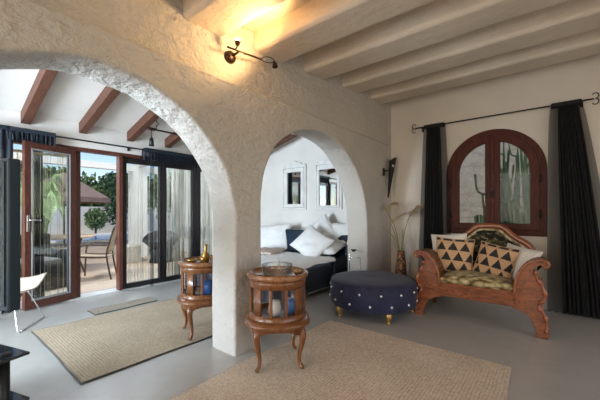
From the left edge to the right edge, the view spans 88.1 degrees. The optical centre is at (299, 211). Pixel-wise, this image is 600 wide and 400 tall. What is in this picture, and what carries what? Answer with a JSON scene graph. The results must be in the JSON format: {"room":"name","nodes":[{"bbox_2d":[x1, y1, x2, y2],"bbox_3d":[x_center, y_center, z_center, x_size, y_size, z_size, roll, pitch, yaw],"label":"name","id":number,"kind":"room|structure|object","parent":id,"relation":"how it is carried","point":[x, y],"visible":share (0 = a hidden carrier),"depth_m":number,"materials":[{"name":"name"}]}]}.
{"room":"traditional dwelling","nodes":[
{"label":"traditional dwelling","id":0,"kind":"room"},
{"bbox_2d":[0,108,260,224],"bbox_3d":[-3.217,-0.440,4.258,0.220,3.320,7.370,0,0,39],"label":"wall","id":1,"kind":"structure","parent":0,"point":[64,128],"depth_m":4.39,"materials":[{"name":"white paint"}]},
{"bbox_2d":[13,149,66,296],"bbox_3d":[-3.494,0.182,4.167,0.055,1.971,0.608,0,0,39],"label":"curtain","id":2,"kind":"object","parent":1,"relation":"hanging from","point":[14,150],"visible":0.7,"depth_m":4.24,"materials":[{"name":"white fabric"}]},
{"bbox_2d":[22,140,75,310],"bbox_3d":[-3.191,0.163,3.989,0.110,2.050,0.595,0,0,22],"label":"door","id":3,"kind":"structure","parent":1,"relation":"attached to","point":[28,147],"depth_m":3.87,"materials":[{"name":"brown wood"}]},
{"bbox_2d":[13,140,141,296],"bbox_3d":[-3.166,0.138,4.262,0.155,2.115,5.040,0,0,39],"label":"door frame","id":4,"kind":"structure","parent":1,"relation":"attached to","point":[119,159],"depth_m":4.68,"materials":[{"name":"brown wood"}]},
{"bbox_2d":[56,136,144,150],"bbox_3d":[-3.078,-0.970,4.133,0.149,0.060,4.750,0,0,39],"label":"curtain rod","id":5,"kind":"object","parent":1,"relation":"attached to","point":[128,148],"visible":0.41,"depth_m":4.36,"materials":[{"name":"black metal"}]},
{"bbox_2d":[0,124,12,313],"bbox_3d":[-3.696,0.086,3.302,0.090,2.187,0.950,0,0,39],"label":"curtain","id":6,"kind":"object","parent":5,"relation":"hanging from","point":[6,145],"visible":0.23,"depth_m":3.63,"materials":[{"name":"black fabric"}]},
{"bbox_2d":[5,125,55,145],"bbox_3d":[-3.293,-0.928,3.799,0.090,0.157,0.500,0,0,39],"label":"curtain valance","id":7,"kind":"object","parent":5,"relation":"hanging from","point":[18,134],"visible":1,"depth_m":3.79,"materials":[{"name":"black fabric"}]},
{"bbox_2d":[14,131,45,143],"bbox_3d":[-3.293,-0.910,3.799,0.068,0.120,0.310,0,0,39],"label":"drape","id":8,"kind":"object","parent":7,"relation":"hanging from","point":[39,137],"depth_m":3.79,"materials":[{"name":"black fabric"}]},
{"bbox_2d":[150,152,153,285],"bbox_3d":[-2.362,0.086,4.949,0.054,2.187,0.070,0,0,39],"label":"curtain","id":9,"kind":"object","parent":5,"relation":"hanging from","point":[152,160],"visible":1,"depth_m":4.96,"materials":[{"name":"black fabric"}]},
{"bbox_2d":[142,148,199,166],"bbox_3d":[-2.097,-0.913,5.276,0.090,0.187,1.150,0,0,39],"label":"curtain valance","id":10,"kind":"object","parent":5,"relation":"hanging from","point":[159,155],"visible":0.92,"depth_m":5.15,"materials":[{"name":"black fabric"}]},
{"bbox_2d":[155,153,194,165],"bbox_3d":[-2.098,-0.895,5.276,0.066,0.150,0.713,0,0,39],"label":"drape","id":11,"kind":"object","parent":10,"relation":"hanging from","point":[176,158],"depth_m":5.25,"materials":[{"name":"black fabric"}]},
{"bbox_2d":[123,157,162,288],"bbox_3d":[-2.558,0.175,5.008,0.060,2.050,0.675,0,0,39],"label":"door","id":12,"kind":"structure","parent":1,"relation":"attached to","point":[126,160],"depth_m":5.00,"materials":[{"name":"black metal"}]},
{"bbox_2d":[128,164,157,282],"bbox_3d":[-2.600,0.166,5.159,0.054,2.061,0.585,0,0,39],"label":"curtain","id":13,"kind":"object","parent":1,"relation":"hanging from","point":[130,164],"visible":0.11,"depth_m":5.11,"materials":[{"name":"white fabric"}]},
{"bbox_2d":[163,162,195,281],"bbox_3d":[-2.143,0.175,5.521,0.060,2.050,0.635,0,0,39],"label":"door","id":14,"kind":"structure","parent":1,"relation":"attached to","point":[192,169],"depth_m":5.62,"materials":[{"name":"black metal"}]},
{"bbox_2d":[166,168,213,275],"bbox_3d":[-2.036,0.168,5.857,0.056,2.064,1.100,0,0,39],"label":"curtain","id":15,"kind":"object","parent":1,"relation":"hanging from","point":[183,190],"visible":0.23,"depth_m":5.69,"materials":[{"name":"white fabric"}]},
{"bbox_2d":[196,166,201,255],"bbox_3d":[-1.759,0.175,5.995,0.060,2.050,0.575,0,0,39],"label":"door","id":16,"kind":"structure","parent":1,"relation":"attached to","point":[198,169],"depth_m":5.78,"materials":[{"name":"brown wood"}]},
{"bbox_2d":[0,68,298,149],"bbox_3d":[-2.104,-1.754,3.357,2.805,1.092,7.370,0,0,39],"label":"ceiling","id":17,"kind":"structure","parent":0,"point":[69,96],"depth_m":3.77,"materials":[{"name":"white paint"}]},
{"bbox_2d":[147,120,177,145],"bbox_3d":[-1.928,-1.174,4.611,0.090,0.473,0.680,0,0,39],"label":"ceiling light","id":18,"kind":"object","parent":17,"relation":"hanging from","point":[151,141],"visible":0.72,"depth_m":4.40,"materials":[{"name":"brown metal"}]},
{"bbox_2d":[0,0,390,356],"bbox_3d":[-0.911,-0.450,2.359,0.325,3.339,7.320,0,0,39],"label":"wall","id":19,"kind":"structure","parent":0,"point":[231,118],"depth_m":2.61,"materials":[{"name":"paint"}]},
{"bbox_2d":[21,69,57,124],"bbox_3d":[-2.356,-1.535,2.998,2.725,0.886,0.095,0,0,39],"label":"ceiling beam","id":20,"kind":"structure","parent":19,"relation":"attached to","point":[44,79],"depth_m":3.42,"materials":[{"name":"brown wood"}]},
{"bbox_2d":[79,85,119,133],"bbox_3d":[-1.975,-1.535,3.468,2.725,0.886,0.095,0,0,39],"label":"ceiling beam","id":21,"kind":"structure","parent":19,"relation":"attached to","point":[108,94],"depth_m":3.89,"materials":[{"name":"brown wood"}]},
{"bbox_2d":[127,109,159,141],"bbox_3d":[-1.582,-1.535,3.954,2.725,0.886,0.095,0,0,39],"label":"ceiling beam","id":22,"kind":"structure","parent":19,"relation":"attached to","point":[150,116],"depth_m":4.49,"materials":[{"name":"brown wood"}]},
{"bbox_2d":[165,131,181,147],"bbox_3d":[-1.204,-1.535,4.420,2.725,0.886,0.095,0,0,39],"label":"ceiling beam","id":23,"kind":"structure","parent":19,"relation":"attached to","point":[172,139],"depth_m":5.12,"materials":[{"name":"brown wood"}]},
{"bbox_2d":[183,0,285,36],"bbox_3d":[1.063,-1.592,1.019,4.830,0.254,0.387,0,0,39],"label":"trim","id":24,"kind":"structure","parent":19,"relation":"attached to","point":[219,17],"depth_m":2.30,"materials":[{"name":"paint"}]},
{"bbox_2d":[224,37,277,68],"bbox_3d":[-0.441,-1.361,2.754,0.188,0.152,0.558,0,0,39],"label":"wall spotlight","id":25,"kind":"object","parent":19,"relation":"attached to","point":[230,56],"visible":1,"depth_m":2.65,"materials":[{"name":"brown metal"}]},
{"bbox_2d":[274,134,296,148],"bbox_3d":[-0.046,-1.535,5.850,2.725,0.886,0.095,0,0,39],"label":"ceiling beam","id":26,"kind":"structure","parent":19,"relation":"attached to","point":[289,137],"depth_m":5.99,"materials":[{"name":"brown wood"}]},
{"bbox_2d":[254,0,433,62],"bbox_3d":[1.516,-1.635,1.578,4.830,0.254,0.388,0,0,39],"label":"ceiling beam","id":27,"kind":"structure","parent":19,"relation":"attached to","point":[315,24],"depth_m":2.55,"materials":[{"name":"paint"}]},
{"bbox_2d":[383,157,396,197],"bbox_3d":[1.407,-0.545,4.836,0.261,0.646,0.081,0,0,-23],"label":"wall sconce","id":28,"kind":"object","parent":19,"relation":"attached to","point":[392,162],"visible":1,"depth_m":4.81,"materials":[{"name":"black metal"}]},
{"bbox_2d":[304,0,568,78],"bbox_3d":[1.950,-1.676,2.114,4.830,0.255,0.387,0,0,39],"label":"ceiling beam","id":29,"kind":"structure","parent":19,"relation":"attached to","point":[437,21],"depth_m":2.74,"materials":[{"name":"paint"}]},
{"bbox_2d":[342,0,599,92],"bbox_3d":[2.404,-1.720,2.674,4.830,0.254,0.387,0,0,39],"label":"ceiling beam","id":30,"kind":"structure","parent":19,"relation":"attached to","point":[571,17],"depth_m":3.02,"materials":[{"name":"paint"}]},
{"bbox_2d":[371,28,599,103],"bbox_3d":[2.862,-1.764,3.241,4.830,0.254,0.387,0,0,39],"label":"ceiling beam","id":31,"kind":"structure","parent":19,"relation":"attached to","point":[587,43],"depth_m":3.57,"materials":[{"name":"paint"}]},
{"bbox_2d":[0,280,599,399],"bbox_3d":[-0.272,1.300,1.809,8.100,0.200,7.870,0,0,39],"label":"floor","id":32,"kind":"structure","parent":0,"point":[566,365],"depth_m":2.77,"materials":[{"name":"grey concrete"}]},
{"bbox_2d":[0,344,29,399],"bbox_3d":[-1.919,0.933,1.510,1.160,0.533,0.420,0,0,21],"label":"stand","id":33,"kind":"object","parent":32,"relation":"on","point":[7,353],"visible":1,"depth_m":1.45,"materials":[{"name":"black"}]},
{"bbox_2d":[0,158,19,311],"bbox_3d":[-1.843,0.215,1.568,1.160,0.914,0.240,0,0,21],"label":"television","id":34,"kind":"object","parent":33,"relation":"on","point":[9,167],"visible":1,"depth_m":1.39,"materials":[{"name":"black plastic"}]},
{"bbox_2d":[0,344,29,364],"bbox_3d":[-1.919,0.680,1.510,1.160,0.014,0.420,0,0,21],"label":"shelf","id":35,"kind":"object","parent":33,"relation":"attached to","point":[7,353],"depth_m":1.47,"materials":[{"name":"black glass"}]},
{"bbox_2d":[10,391,29,399],"bbox_3d":[-1.919,0.900,1.510,1.160,0.014,0.420,0,0,21],"label":"shelf","id":36,"kind":"object","parent":33,"relation":"attached to","point":[13,395],"depth_m":1.50,"materials":[{"name":"black glass"}]},
{"bbox_2d":[0,272,46,332],"bbox_3d":[-3.058,0.949,3.249,0.469,0.520,0.513,0,0,-16],"label":"shell chair","id":37,"kind":"object","parent":32,"relation":"on","point":[26,283],"visible":0.54,"depth_m":3.42,"materials":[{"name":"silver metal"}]},
{"bbox_2d":[33,150,44,297],"bbox_3d":[-3.548,0.162,4.199,0.070,2.037,0.140,0,0,39],"label":"door frame","id":38,"kind":"structure","parent":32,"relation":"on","point":[36,237],"depth_m":4.20,"materials":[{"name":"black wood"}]},
{"bbox_2d":[16,279,180,310],"bbox_3d":[-3.187,1.194,4.279,0.240,0.014,5.040,0,0,39],"label":"trim","id":39,"kind":"structure","parent":32,"relation":"on","point":[113,290],"depth_m":4.59,"materials":[{"name":"stone"}]},
{"bbox_2d":[31,298,212,384],"bbox_3d":[-1.501,1.193,3.347,1.525,0.017,1.892,0,0,39],"label":"jute rug","id":40,"kind":"object","parent":32,"relation":"on","point":[96,347],"visible":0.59,"depth_m":2.95,"materials":[{"name":"beige wicker"}]},
{"bbox_2d":[177,256,212,340],"bbox_3d":[-0.950,0.826,3.085,0.512,0.717,0.512,0,0,-25],"label":"side table","id":41,"kind":"object","parent":40,"relation":"on","point":[191,298],"visible":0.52,"depth_m":2.87,"materials":[{"name":"brown wood"}]},
{"bbox_2d":[186,258,196,262],"bbox_3d":[-1.038,0.472,2.977,0.099,0.040,0.100,0,0,39],"label":"brass bowl","id":42,"kind":"object","parent":41,"relation":"on","point":[191,260],"visible":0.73,"depth_m":2.95,"materials":[{"name":"gold metal"}]},
{"bbox_2d":[200,257,206,262],"bbox_3d":[-0.935,0.465,3.009,0.072,0.055,0.072,0,0,39],"label":"brass cup","id":43,"kind":"object","parent":41,"relation":"on","point":[203,259],"visible":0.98,"depth_m":2.98,"materials":[{"name":"gold metal"}]},
{"bbox_2d":[202,244,209,261],"bbox_3d":[-0.934,0.405,3.073,0.084,0.175,0.084,0,0,39],"label":"bottle","id":44,"kind":"object","parent":41,"relation":"on","point":[205,254],"visible":0.82,"depth_m":3.06,"materials":[{"name":"gold metal"}]},
{"bbox_2d":[203,279,211,294],"bbox_3d":[-0.877,0.726,3.001,0.136,0.135,0.136,0,0,39],"label":"jar","id":45,"kind":"object","parent":41,"relation":"on","point":[207,284],"visible":0.7,"depth_m":2.94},
{"bbox_2d":[87,297,157,314],"bbox_3d":[-2.244,1.194,3.961,0.269,0.015,0.752,0,0,39],"label":"door mat","id":46,"kind":"object","parent":32,"relation":"on","point":[111,308],"visible":1,"depth_m":3.90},
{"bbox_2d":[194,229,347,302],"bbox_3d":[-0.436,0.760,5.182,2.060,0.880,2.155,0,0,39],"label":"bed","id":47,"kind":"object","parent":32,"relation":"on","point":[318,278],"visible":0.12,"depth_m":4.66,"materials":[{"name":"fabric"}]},
{"bbox_2d":[260,224,290,248],"bbox_3d":[-0.539,0.480,5.944,0.775,0.521,0.280,0,0,18],"label":"pillow","id":48,"kind":"object","parent":47,"relation":"on","point":[272,236],"visible":0.7,"depth_m":5.86,"materials":[{"name":"white fabric"}]},
{"bbox_2d":[285,229,304,252],"bbox_3d":[-0.262,0.540,5.874,0.860,0.439,0.213,0,0,39],"label":"cushion","id":49,"kind":"object","parent":47,"relation":"on","point":[291,234],"depth_m":5.71,"materials":[{"name":"fabric"}]},
{"bbox_2d":[260,252,335,268],"bbox_3d":[-0.285,0.734,4.494,1.010,0.140,1.383,0,0,39],"label":"duvet","id":50,"kind":"object","parent":47,"relation":"on","point":[297,259],"visible":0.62,"depth_m":4.45,"materials":[{"name":"white fabric"}]},
{"bbox_2d":[260,247,286,254],"bbox_3d":[-0.574,0.646,5.252,0.520,0.068,0.637,0,0,22],"label":"throw blanket","id":51,"kind":"object","parent":50,"relation":"on","point":[263,250],"visible":0.73,"depth_m":5.11,"materials":[{"name":"beige fabric"}]},
{"bbox_2d":[290,224,333,256],"bbox_3d":[0.183,0.500,5.025,0.343,0.595,0.724,0,0,-39],"label":"pillow","id":52,"kind":"object","parent":47,"relation":"on","point":[311,242],"visible":0.94,"depth_m":4.93,"materials":[{"name":"white fabric"}]},
{"bbox_2d":[312,213,334,238],"bbox_3d":[0.346,0.400,5.513,0.795,0.776,0.263,0,0,25],"label":"pillow","id":53,"kind":"object","parent":47,"relation":"on","point":[323,224],"visible":0.44,"depth_m":5.43,"materials":[{"name":"white fabric"}]},
{"bbox_2d":[320,243,345,254],"bbox_3d":[0.377,0.601,5.073,0.628,0.191,0.438,0,0,31],"label":"pillow","id":54,"kind":"object","parent":47,"relation":"on","point":[332,248],"visible":0.39,"depth_m":4.87,"materials":[{"name":"white fabric"}]},
{"bbox_2d":[331,223,347,244],"bbox_3d":[0.702,0.420,5.285,0.582,0.510,0.234,0,0,35],"label":"pillow","id":55,"kind":"object","parent":47,"relation":"on","point":[339,229],"visible":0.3,"depth_m":5.24,"materials":[{"name":"white fabric"}]},
{"bbox_2d":[333,235,347,256],"bbox_3d":[0.516,0.560,5.372,0.800,0.400,0.204,0,0,39],"label":"cushion","id":56,"kind":"object","parent":47,"relation":"on","point":[343,252],"depth_m":5.12,"materials":[{"name":"white fabric"}]},
{"bbox_2d":[170,320,511,399],"bbox_3d":[0.026,1.194,1.722,1.686,0.015,3.032,0,0,39],"label":"jute rug","id":57,"kind":"object","parent":32,"relation":"on","point":[341,361],"visible":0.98,"depth_m":2.27,"materials":[{"name":"beige wicker"}]},
{"bbox_2d":[245,266,309,372],"bbox_3d":[-0.179,0.828,2.480,0.512,0.717,0.512,0,0,-6],"label":"side table","id":58,"kind":"object","parent":57,"relation":"on","point":[260,320],"visible":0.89,"depth_m":2.30,"materials":[{"name":"brown wood"}]},
{"bbox_2d":[268,299,280,316],"bbox_3d":[-0.195,0.738,2.397,0.100,0.115,0.100,0,0,39],"label":"jar","id":59,"kind":"object","parent":58,"relation":"on","point":[276,303],"visible":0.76,"depth_m":2.36,"materials":[{"name":"white paint"}]},
{"bbox_2d":[261,262,292,275],"bbox_3d":[-0.182,0.453,2.477,0.250,0.074,0.250,0,0,39],"label":"glass dish","id":60,"kind":"object","parent":58,"relation":"on","point":[266,270],"visible":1,"depth_m":2.39,"materials":[{"name":"clear glass"}]},
{"bbox_2d":[283,298,294,313],"bbox_3d":[-0.082,0.745,2.473,0.110,0.100,0.110,0,0,39],"label":"jar","id":61,"kind":"object","parent":58,"relation":"on","point":[291,301],"visible":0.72,"depth_m":2.43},
{"bbox_2d":[349,249,360,270],"bbox_3d":[0.706,0.865,4.347,0.226,0.670,0.205,0,0,39],"label":"stand","id":62,"kind":"object","parent":32,"relation":"on","point":[352,250],"visible":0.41,"depth_m":4.35,"materials":[{"name":"silver metal"}]},
{"bbox_2d":[329,271,417,324],"bbox_3d":[0.880,0.998,3.772,1.050,0.412,1.050,0,0,39],"label":"ottoman","id":63,"kind":"object","parent":32,"relation":"on","point":[388,294],"visible":0.99,"depth_m":3.38,"materials":[{"name":"blue fabric"}]},
{"bbox_2d":[395,250,406,275],"bbox_3d":[1.514,0.890,4.642,0.176,0.620,0.176,0,0,39],"label":"floor vase","id":64,"kind":"object","parent":32,"relation":"on","point":[401,268],"visible":0.55,"depth_m":4.59,"materials":[{"name":"brown ceramic"}]},
{"bbox_2d":[381,201,423,266],"bbox_3d":[1.554,0.417,4.646,0.682,1.167,0.202,0,0,0],"label":"dried grass","id":65,"kind":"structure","parent":64,"relation":"in","point":[393,204],"depth_m":4.64,"materials":[{"name":"beige plant"}]},
{"bbox_2d":[414,223,550,339],"bbox_3d":[2.035,0.671,3.531,1.260,1.076,0.689,0,0,37],"label":"settee","id":66,"kind":"object","parent":32,"relation":"on","point":[526,293],"visible":0.83,"depth_m":3.33,"materials":[{"name":"brown wood"}]},
{"bbox_2d":[431,233,466,250],"bbox_3d":[1.851,0.470,3.834,0.434,0.421,0.144,0,0,28],"label":"cushion","id":67,"kind":"object","parent":66,"relation":"on","point":[455,236],"visible":0.2,"depth_m":3.86,"materials":[{"name":"beige fabric"}]},
{"bbox_2d":[436,236,474,270],"bbox_3d":[1.845,0.515,3.720,0.439,0.422,0.176,0,0,36],"label":"cushion","id":68,"kind":"object","parent":66,"relation":"on","point":[454,254],"visible":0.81,"depth_m":3.67,"materials":[{"name":"beige fabric"}]},
{"bbox_2d":[440,270,513,290],"bbox_3d":[2.007,0.748,3.495,0.700,0.164,0.540,0,0,37],"label":"seat cushion","id":69,"kind":"object","parent":66,"relation":"on","point":[457,280],"depth_m":3.32,"materials":[{"name":"yellow fabric"}]},
{"bbox_2d":[472,241,520,277],"bbox_3d":[2.161,0.555,3.440,0.190,0.446,0.453,0,0,-39],"label":"cushion","id":70,"kind":"object","parent":66,"relation":"on","point":[491,258],"visible":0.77,"depth_m":3.39,"materials":[{"name":"beige fabric"}]},
{"bbox_2d":[507,243,542,278],"bbox_3d":[2.363,0.560,3.358,0.167,0.418,0.452,0,0,-15],"label":"cushion","id":71,"kind":"object","parent":66,"relation":"on","point":[525,254],"visible":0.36,"depth_m":3.28,"materials":[{"name":"beige fabric"}]},
{"bbox_2d":[242,0,435,53],"bbox_3d":[0.958,-1.859,0.814,4.935,0.881,7.470,0,0,39],"label":"ceiling","id":72,"kind":"structure","parent":0,"point":[288,6],"depth_m":2.67,"materials":[{"name":"paint"}]},
{"bbox_2d":[261,53,599,309],"bbox_3d":[2.165,-0.490,4.699,7.950,3.420,0.312,0,0,39],"label":"wall","id":73,"kind":"structure","parent":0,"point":[579,78],"depth_m":4.52,"materials":[{"name":"paint"}]},
{"bbox_2d":[282,161,306,209],"bbox_3d":[-0.120,-0.547,6.312,0.620,0.995,0.054,0,0,39],"label":"wall mirror","id":74,"kind":"object","parent":73,"relation":"attached to","point":[294,174],"visible":1,"depth_m":6.30,"materials":[{"name":"white paint"}]},
{"bbox_2d":[315,157,342,208],"bbox_3d":[0.525,-0.547,5.789,0.600,0.995,0.054,0,0,39],"label":"wall mirror","id":75,"kind":"object","parent":73,"relation":"attached to","point":[328,187],"visible":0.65,"depth_m":5.80,"materials":[{"name":"white paint"}]},
{"bbox_2d":[448,129,546,238],"bbox_3d":[2.658,-0.391,4.252,1.200,1.436,0.406,0,0,39],"label":"window","id":76,"kind":"structure","parent":73,"relation":"attached to","point":[492,138],"depth_m":4.10,"materials":[{"name":"brown wood"}]},
{"bbox_2d":[412,92,599,132],"bbox_3d":[2.552,-1.275,4.141,2.087,0.138,0.087,0,0,39],"label":"curtain rod","id":77,"kind":"object","parent":73,"relation":"attached to","point":[422,128],"visible":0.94,"depth_m":3.99,"materials":[{"name":"black metal"}]},
{"bbox_2d":[417,122,450,290],"bbox_3d":[1.977,-0.051,4.563,0.500,2.482,0.086,0,0,39],"label":"curtain","id":78,"kind":"object","parent":77,"relation":"hanging from","point":[435,214],"visible":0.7,"depth_m":4.56,"materials":[{"name":"black fabric"}]},
{"bbox_2d":[547,99,599,318],"bbox_3d":[3.243,-0.051,3.538,0.662,2.482,0.090,0,0,39],"label":"curtain","id":79,"kind":"object","parent":77,"relation":"hanging from","point":[573,182],"visible":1,"depth_m":3.59,"materials":[{"name":"black fabric"}]},
{"label":"outside","id":80,"kind":"structure","parent":0,"visible":0},
{"bbox_2d":[20,230,187,303],"bbox_3d":[-13.321,1.320,18.508,33.400,0.200,44.000,0,0,39],"label":"ground","id":81,"kind":"structure","parent":80,"point":[97,277],"depth_m":6.46,"materials":[{"name":"beige stone"}]},
{"bbox_2d":[20,233,66,294],"bbox_3d":[-4.406,0.790,4.593,0.730,0.840,1.520,0,0,25],"label":"sofa","id":82,"kind":"object","parent":81,"relation":"on","point":[50,264],"visible":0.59,"depth_m":4.96,"materials":[{"name":"grey fabric"}]},
{"bbox_2d":[20,256,61,268],"bbox_3d":[-4.365,0.790,4.574,0.600,0.100,1.240,0,0,25],"label":"seat cushion","id":83,"kind":"object","parent":82,"relation":"on","point":[49,262],"depth_m":4.89,"materials":[{"name":"grey fabric"}]},
{"bbox_2d":[20,172,66,232],"bbox_3d":[-4.626,0.255,5.489,1.055,1.930,1.054,0,0,39],"label":"potted palm","id":84,"kind":"object","parent":81,"relation":"on","point":[57,199],"visible":0.36,"depth_m":5.49,"materials":[{"name":"plant"}]},
{"bbox_2d":[21,170,110,247],"bbox_3d":[-8.291,-0.120,10.896,2.772,2.680,2.772,0,0,17],"label":"parasol","id":85,"kind":"object","parent":81,"relation":"on","point":[88,194],"visible":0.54,"depth_m":10.64,"materials":[{"name":"beige fabric"}]},
{"bbox_2d":[51,234,95,271],"bbox_3d":[-4.777,0.851,6.210,1.160,0.752,1.160,0,0,39],"label":"patio table","id":86,"kind":"object","parent":81,"relation":"on","point":[54,236],"visible":0.27,"depth_m":6.23,"materials":[{"name":"beige stone"}]},
{"bbox_2d":[13,152,157,256],"bbox_3d":[-4.765,-0.070,5.660,3.630,2.580,6.400,0,0,39],"label":"pergola","id":87,"kind":"object","parent":81,"relation":"on","point":[135,227],"visible":0.43,"depth_m":8.41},
{"bbox_2d":[20,206,170,234],"bbox_3d":[-12.396,0.500,16.472,0.250,1.600,24.000,0,0,39],"label":"wall","id":88,"kind":"structure","parent":81,"relation":"on","point":[107,228],"depth_m":16.99,"materials":[{"name":"white paint"}]},
{"bbox_2d":[20,161,170,206],"bbox_3d":[-12.400,-0.800,18.449,3.227,4.332,24.160,0,0,39],"label":"hedge","id":89,"kind":"object","parent":81,"relation":"on","point":[94,185],"visible":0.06,"depth_m":18.05,"materials":[{"name":"green plant"}]},
{"bbox_2d":[83,208,107,233],"bbox_3d":[-10.923,0.476,16.578,1.142,1.487,1.130,0,0,39],"label":"round shrub","id":90,"kind":"object","parent":81,"relation":"on","point":[95,217],"visible":1,"depth_m":16.37,"materials":[{"name":"green plant"}]},
{"bbox_2d":[81,226,115,279],"bbox_3d":[-3.743,0.739,5.779,0.610,0.967,0.566,0,0,-21],"label":"patio chair","id":91,"kind":"object","parent":81,"relation":"on","point":[112,240],"visible":0.83,"depth_m":5.80,"materials":[{"name":"metal"}]},
{"bbox_2d":[51,231,149,242],"bbox_3d":[-8.816,1.200,15.227,4.367,0.140,6.897,0,0,39],"label":"swimming pool","id":92,"kind":"object","parent":81,"relation":"on","point":[99,236],"visible":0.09,"depth_m":13.98,"materials":[{"name":"liquid"}]},
{"bbox_2d":[98,171,127,224],"bbox_3d":[-10.383,-0.600,17.812,1.716,3.658,2.214,0,0,39],"label":"tree","id":93,"kind":"object","parent":81,"relation":"on","point":[110,179],"visible":0.32,"depth_m":17.25,"materials":[{"name":"green plant"}]},
{"bbox_2d":[127,244,140,263],"bbox_3d":[-4.172,1.020,7.560,0.420,0.440,0.420,0,0,39],"label":"stone block","id":94,"kind":"object","parent":81,"relation":"on","point":[135,249],"visible":0.4,"depth_m":7.46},
{"bbox_2d":[147,173,170,218],"bbox_3d":[-4.867,-0.205,12.200,3.058,2.849,1.867,0,0,-19],"label":"shrub","id":95,"kind":"object","parent":81,"relation":"on","point":[155,179],"visible":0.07,"depth_m":11.95,"materials":[{"name":"green plant"}]},
{"bbox_2d":[143,231,177,262],"bbox_3d":[-3.397,0.842,7.590,0.841,0.756,0.763,0,0,-21],"label":"rattan chair","id":96,"kind":"object","parent":81,"relation":"on","point":[146,239],"visible":0.38,"depth_m":7.50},
{"bbox_2d":[171,169,212,254],"bbox_3d":[-2.508,-0.100,8.979,4.200,2.650,0.300,0,0,39],"label":"wall","id":97,"kind":"structure","parent":81,"relation":"on","point":[204,223],"depth_m":9.62,"materials":[{"name":"white paint"}]},
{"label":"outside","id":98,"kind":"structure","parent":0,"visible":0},
{"bbox_3d":[7.552,1.820,9.326,9.800,0.200,13.600,0,0,39],"label":"ground","id":99,"kind":"structure","parent":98,"visible":0},
{"bbox_2d":[460,142,528,222],"bbox_3d":[4.316,-0.400,6.284,9.000,4.400,0.400,0,0,39],"label":"stone wall","id":100,"kind":"structure","parent":99,"relation":"on","point":[474,162],"depth_m":6.53,"materials":[{"name":"beige stone"}]},
{"bbox_2d":[474,142,529,223],"bbox_3d":[3.448,0.239,5.073,1.027,2.973,1.046,0,0,39],"label":"cactus","id":101,"kind":"object","parent":99,"relation":"on","point":[506,204],"visible":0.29,"depth_m":4.90,"materials":[{"name":"green plant"}]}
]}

